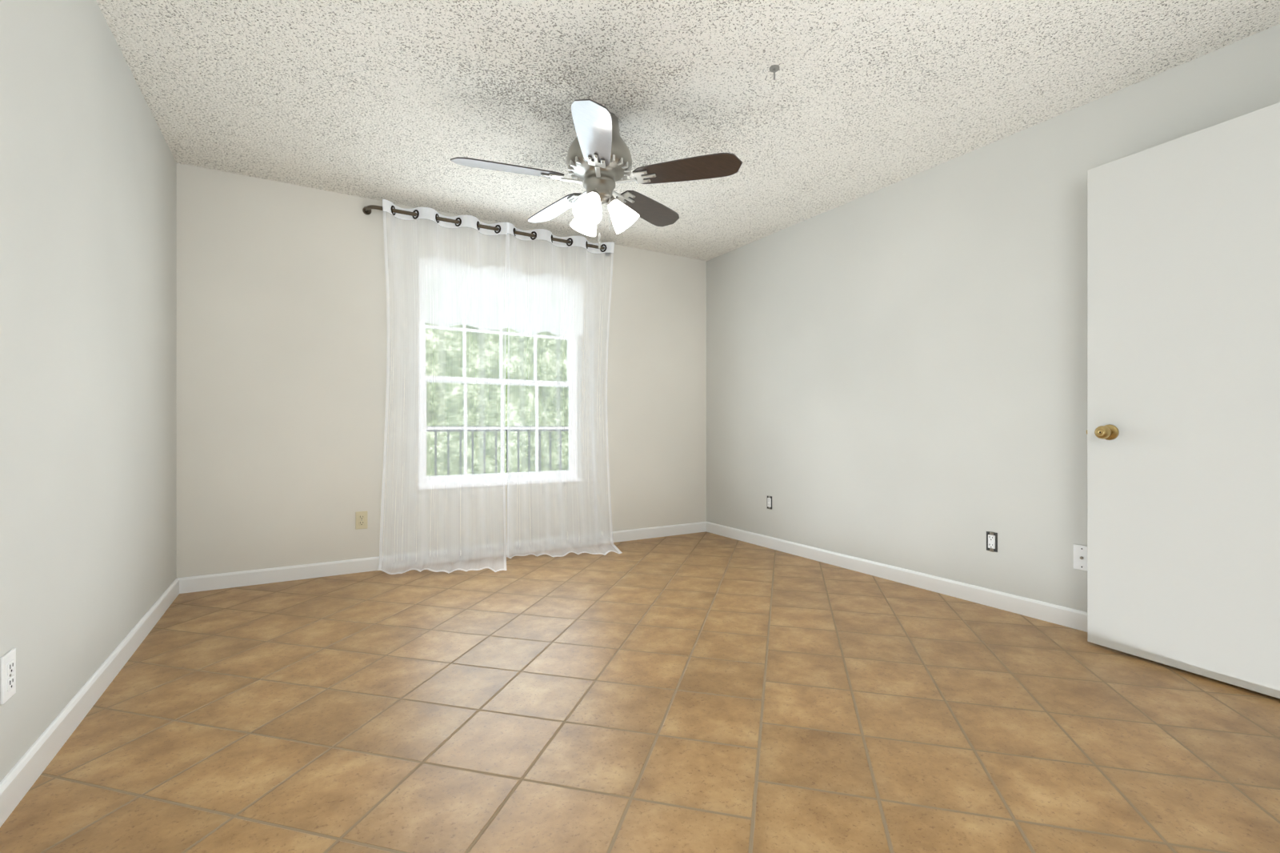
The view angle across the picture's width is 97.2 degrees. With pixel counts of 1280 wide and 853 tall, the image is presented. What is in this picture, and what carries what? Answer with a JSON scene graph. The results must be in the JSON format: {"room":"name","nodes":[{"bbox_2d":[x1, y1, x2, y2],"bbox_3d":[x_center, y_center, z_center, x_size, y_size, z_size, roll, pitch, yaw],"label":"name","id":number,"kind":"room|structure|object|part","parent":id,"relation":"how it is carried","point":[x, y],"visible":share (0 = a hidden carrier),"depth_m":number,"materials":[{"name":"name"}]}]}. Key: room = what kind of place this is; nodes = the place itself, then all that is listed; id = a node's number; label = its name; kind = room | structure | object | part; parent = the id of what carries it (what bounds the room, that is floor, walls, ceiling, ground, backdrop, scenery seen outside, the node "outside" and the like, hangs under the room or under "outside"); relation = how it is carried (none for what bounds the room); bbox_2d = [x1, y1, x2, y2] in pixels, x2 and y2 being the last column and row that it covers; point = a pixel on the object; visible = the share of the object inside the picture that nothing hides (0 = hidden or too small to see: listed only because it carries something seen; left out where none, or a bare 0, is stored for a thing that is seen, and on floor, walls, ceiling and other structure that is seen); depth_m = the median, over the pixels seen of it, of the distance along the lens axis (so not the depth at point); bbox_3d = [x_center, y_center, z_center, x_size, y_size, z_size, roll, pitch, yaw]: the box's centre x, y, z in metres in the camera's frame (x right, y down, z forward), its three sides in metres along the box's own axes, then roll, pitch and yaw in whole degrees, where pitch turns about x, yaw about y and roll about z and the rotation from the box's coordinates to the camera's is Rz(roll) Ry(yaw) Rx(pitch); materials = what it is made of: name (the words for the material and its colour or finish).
{"room":"empty bedroom","nodes":[
{"label":"empty bedroom","id":0,"kind":"room"},
{"bbox_2d":[0,0,176,781],"bbox_3d":[-1.399,-0.274,0.968,0.150,2.440,5.388,0,0,-31],"label":"wall","id":1,"kind":"structure","parent":0,"point":[88,370],"depth_m":1.82,"materials":[{"name":"paint"}]},
{"bbox_2d":[0,648,15,704],"bbox_3d":[-1.556,0.615,1.392,0.009,0.114,0.070,0,0,-31],"label":"electrical outlet","id":2,"kind":"object","parent":1,"relation":"attached to","point":[7,675],"visible":1,"depth_m":1.38,"materials":[{"name":"white plastic"}]},
{"bbox_2d":[0,578,179,827],"bbox_3d":[-1.328,0.902,1.009,0.014,0.088,5.088,0,0,-31],"label":"baseboard","id":3,"kind":"structure","parent":1,"relation":"attached to","point":[19,779],"depth_m":1.74,"materials":[{"name":"white wood"}]},
{"bbox_2d":[176,163,706,577],"bbox_3d":[-1.051,-0.274,4.213,3.746,2.440,0.150,0,0,-31],"label":"wall","id":4,"kind":"structure","parent":0,"point":[282,338],"depth_m":3.62,"materials":[{"name":"paint"}]},
{"bbox_2d":[355,511,367,529],"bbox_3d":[-1.812,0.610,3.672,0.070,0.114,0.009,0,0,-31],"label":"electrical outlet","id":5,"kind":"object","parent":4,"relation":"attached to","point":[361,519],"visible":1,"depth_m":3.67,"materials":[{"name":"beige plastic"}]},
{"bbox_2d":[176,521,706,593],"bbox_3d":[-1.009,0.902,4.143,3.746,0.088,0.014,0,0,-31],"label":"baseboard","id":6,"kind":"structure","parent":4,"relation":"attached to","point":[233,579],"depth_m":3.70,"materials":[{"name":"white wood"}]},
{"bbox_2d":[362,199,622,574],"bbox_3d":[-0.882,-0.264,3.901,1.822,2.393,0.560,0,0,-31],"label":"curtain","id":7,"kind":"object","parent":4,"relation":"attached to","point":[499,562],"visible":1,"depth_m":4.03,"materials":[{"name":"white fabric"}]},
{"bbox_3d":[-1.223,-0.261,3.673,0.859,2.387,0.515,0,0,-31],"label":"panel","id":8,"kind":"part","parent":7,"relation":"part of","materials":[{"name":"white fabric"}]},
{"bbox_3d":[-0.993,-1.420,4.089,1.822,0.082,0.123,0,0,-31],"label":"rod","id":9,"kind":"part","parent":7,"relation":"part of","materials":[{"name":"grey metal"}]},
{"bbox_3d":[-0.527,-0.261,4.142,0.893,2.387,0.414,0,0,-31],"label":"panel","id":10,"kind":"part","parent":7,"relation":"part of","materials":[{"name":"white fabric"}]},
{"bbox_2d":[419,320,581,489],"bbox_3d":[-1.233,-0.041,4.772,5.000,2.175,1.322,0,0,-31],"label":"window unit","id":11,"kind":"structure","parent":4,"relation":"in","point":[502,414],"depth_m":4.25,"materials":[{"name":"white plastic"}]},
{"bbox_3d":[-1.277,0.521,4.846,5.000,1.050,1.150,0,0,-31],"label":"exterior rail","id":12,"kind":"part","parent":11,"relation":"part of","materials":[{"name":"black metal"}]},
{"bbox_2d":[419,256,583,336],"bbox_3d":[-0.974,-0.930,4.136,1.220,0.473,0.024,0,0,-31],"label":"window valance","id":13,"kind":"object","parent":11,"relation":"attached to","point":[498,298],"depth_m":4.09,"materials":[{"name":"white fabric"}]},
{"bbox_2d":[0,531,1279,852],"bbox_3d":[0.279,0.997,1.957,4.046,0.100,5.388,0,0,-31],"label":"floor","id":14,"kind":"structure","parent":0,"point":[706,691],"depth_m":1.78,"materials":[{"name":"tile"}]},
{"bbox_2d":[96,0,1279,260],"bbox_3d":[0.279,-1.544,1.957,4.046,0.100,5.388,0,0,-31],"label":"ceiling","id":15,"kind":"structure","parent":0,"point":[400,101],"depth_m":2.47,"materials":[{"name":"white paint"}]},
{"bbox_2d":[450,99,742,248],"bbox_3d":[-0.239,-1.179,2.773,1.304,0.628,1.291,0,0,-31],"label":"fan","id":16,"kind":"object","parent":15,"relation":"hanging from","point":[598,161],"visible":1,"depth_m":2.66,"materials":[{"name":"brown wood"}]},
{"bbox_2d":[769,64,779,79],"bbox_3d":[0.560,-1.470,2.352,0.041,0.047,0.042,0,0,-31],"label":"hook","id":17,"kind":"object","parent":15,"relation":"attached to","point":[774,69],"visible":1,"depth_m":2.35,"materials":[{"name":"grey paint"}]},
{"bbox_2d":[706,24,1279,611],"bbox_3d":[1.957,-0.274,2.947,0.150,2.440,5.388,0,0,-31],"label":"wall","id":18,"kind":"structure","parent":0,"point":[897,374],"depth_m":3.20,"materials":[{"name":"paint"}]},
{"bbox_2d":[767,495,771,508],"bbox_3d":[1.007,0.593,4.401,0.010,0.104,0.056,0,0,-31],"label":"electrical outlet","id":19,"kind":"object","parent":18,"relation":"attached to","point":[769,502],"visible":1,"depth_m":4.39,"materials":[{"name":"white plastic"}]},
{"bbox_2d":[706,521,1087,631],"bbox_3d":[1.887,0.902,2.905,0.014,0.088,5.088,0,0,-31],"label":"baseboard","id":20,"kind":"structure","parent":18,"relation":"attached to","point":[1070,618],"depth_m":3.27,"materials":[{"name":"white wood"}]},
{"bbox_2d":[986,531,997,551],"bbox_3d":[1.851,0.607,2.971,0.010,0.104,0.056,0,0,-31],"label":"electrical outlet","id":21,"kind":"object","parent":18,"relation":"attached to","point":[992,542],"visible":1,"depth_m":2.97,"materials":[{"name":"white plastic"}]},
{"bbox_2d":[1073,544,1087,571],"bbox_3d":[2.053,0.611,2.622,0.016,0.114,0.070,0,0,-31],"label":"outlet","id":22,"kind":"object","parent":18,"relation":"attached to","point":[1080,557],"visible":0.81,"depth_m":2.63,"materials":[{"name":"white plastic"}]},
{"bbox_2d":[1086,102,1279,698],"bbox_3d":[2.137,-0.089,2.096,0.184,2.048,0.832,0,0,-26],"label":"door","id":23,"kind":"structure","parent":18,"relation":"in","point":[1183,403],"depth_m":2.15,"materials":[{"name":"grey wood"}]},
{"label":"outside","id":24,"kind":"structure","parent":0,"visible":0},
{"bbox_2d":[425,322,568,475],"bbox_3d":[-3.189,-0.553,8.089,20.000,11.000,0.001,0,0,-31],"label":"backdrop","id":25,"kind":"structure","parent":24,"point":[495,398],"depth_m":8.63,"materials":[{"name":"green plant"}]}
]}

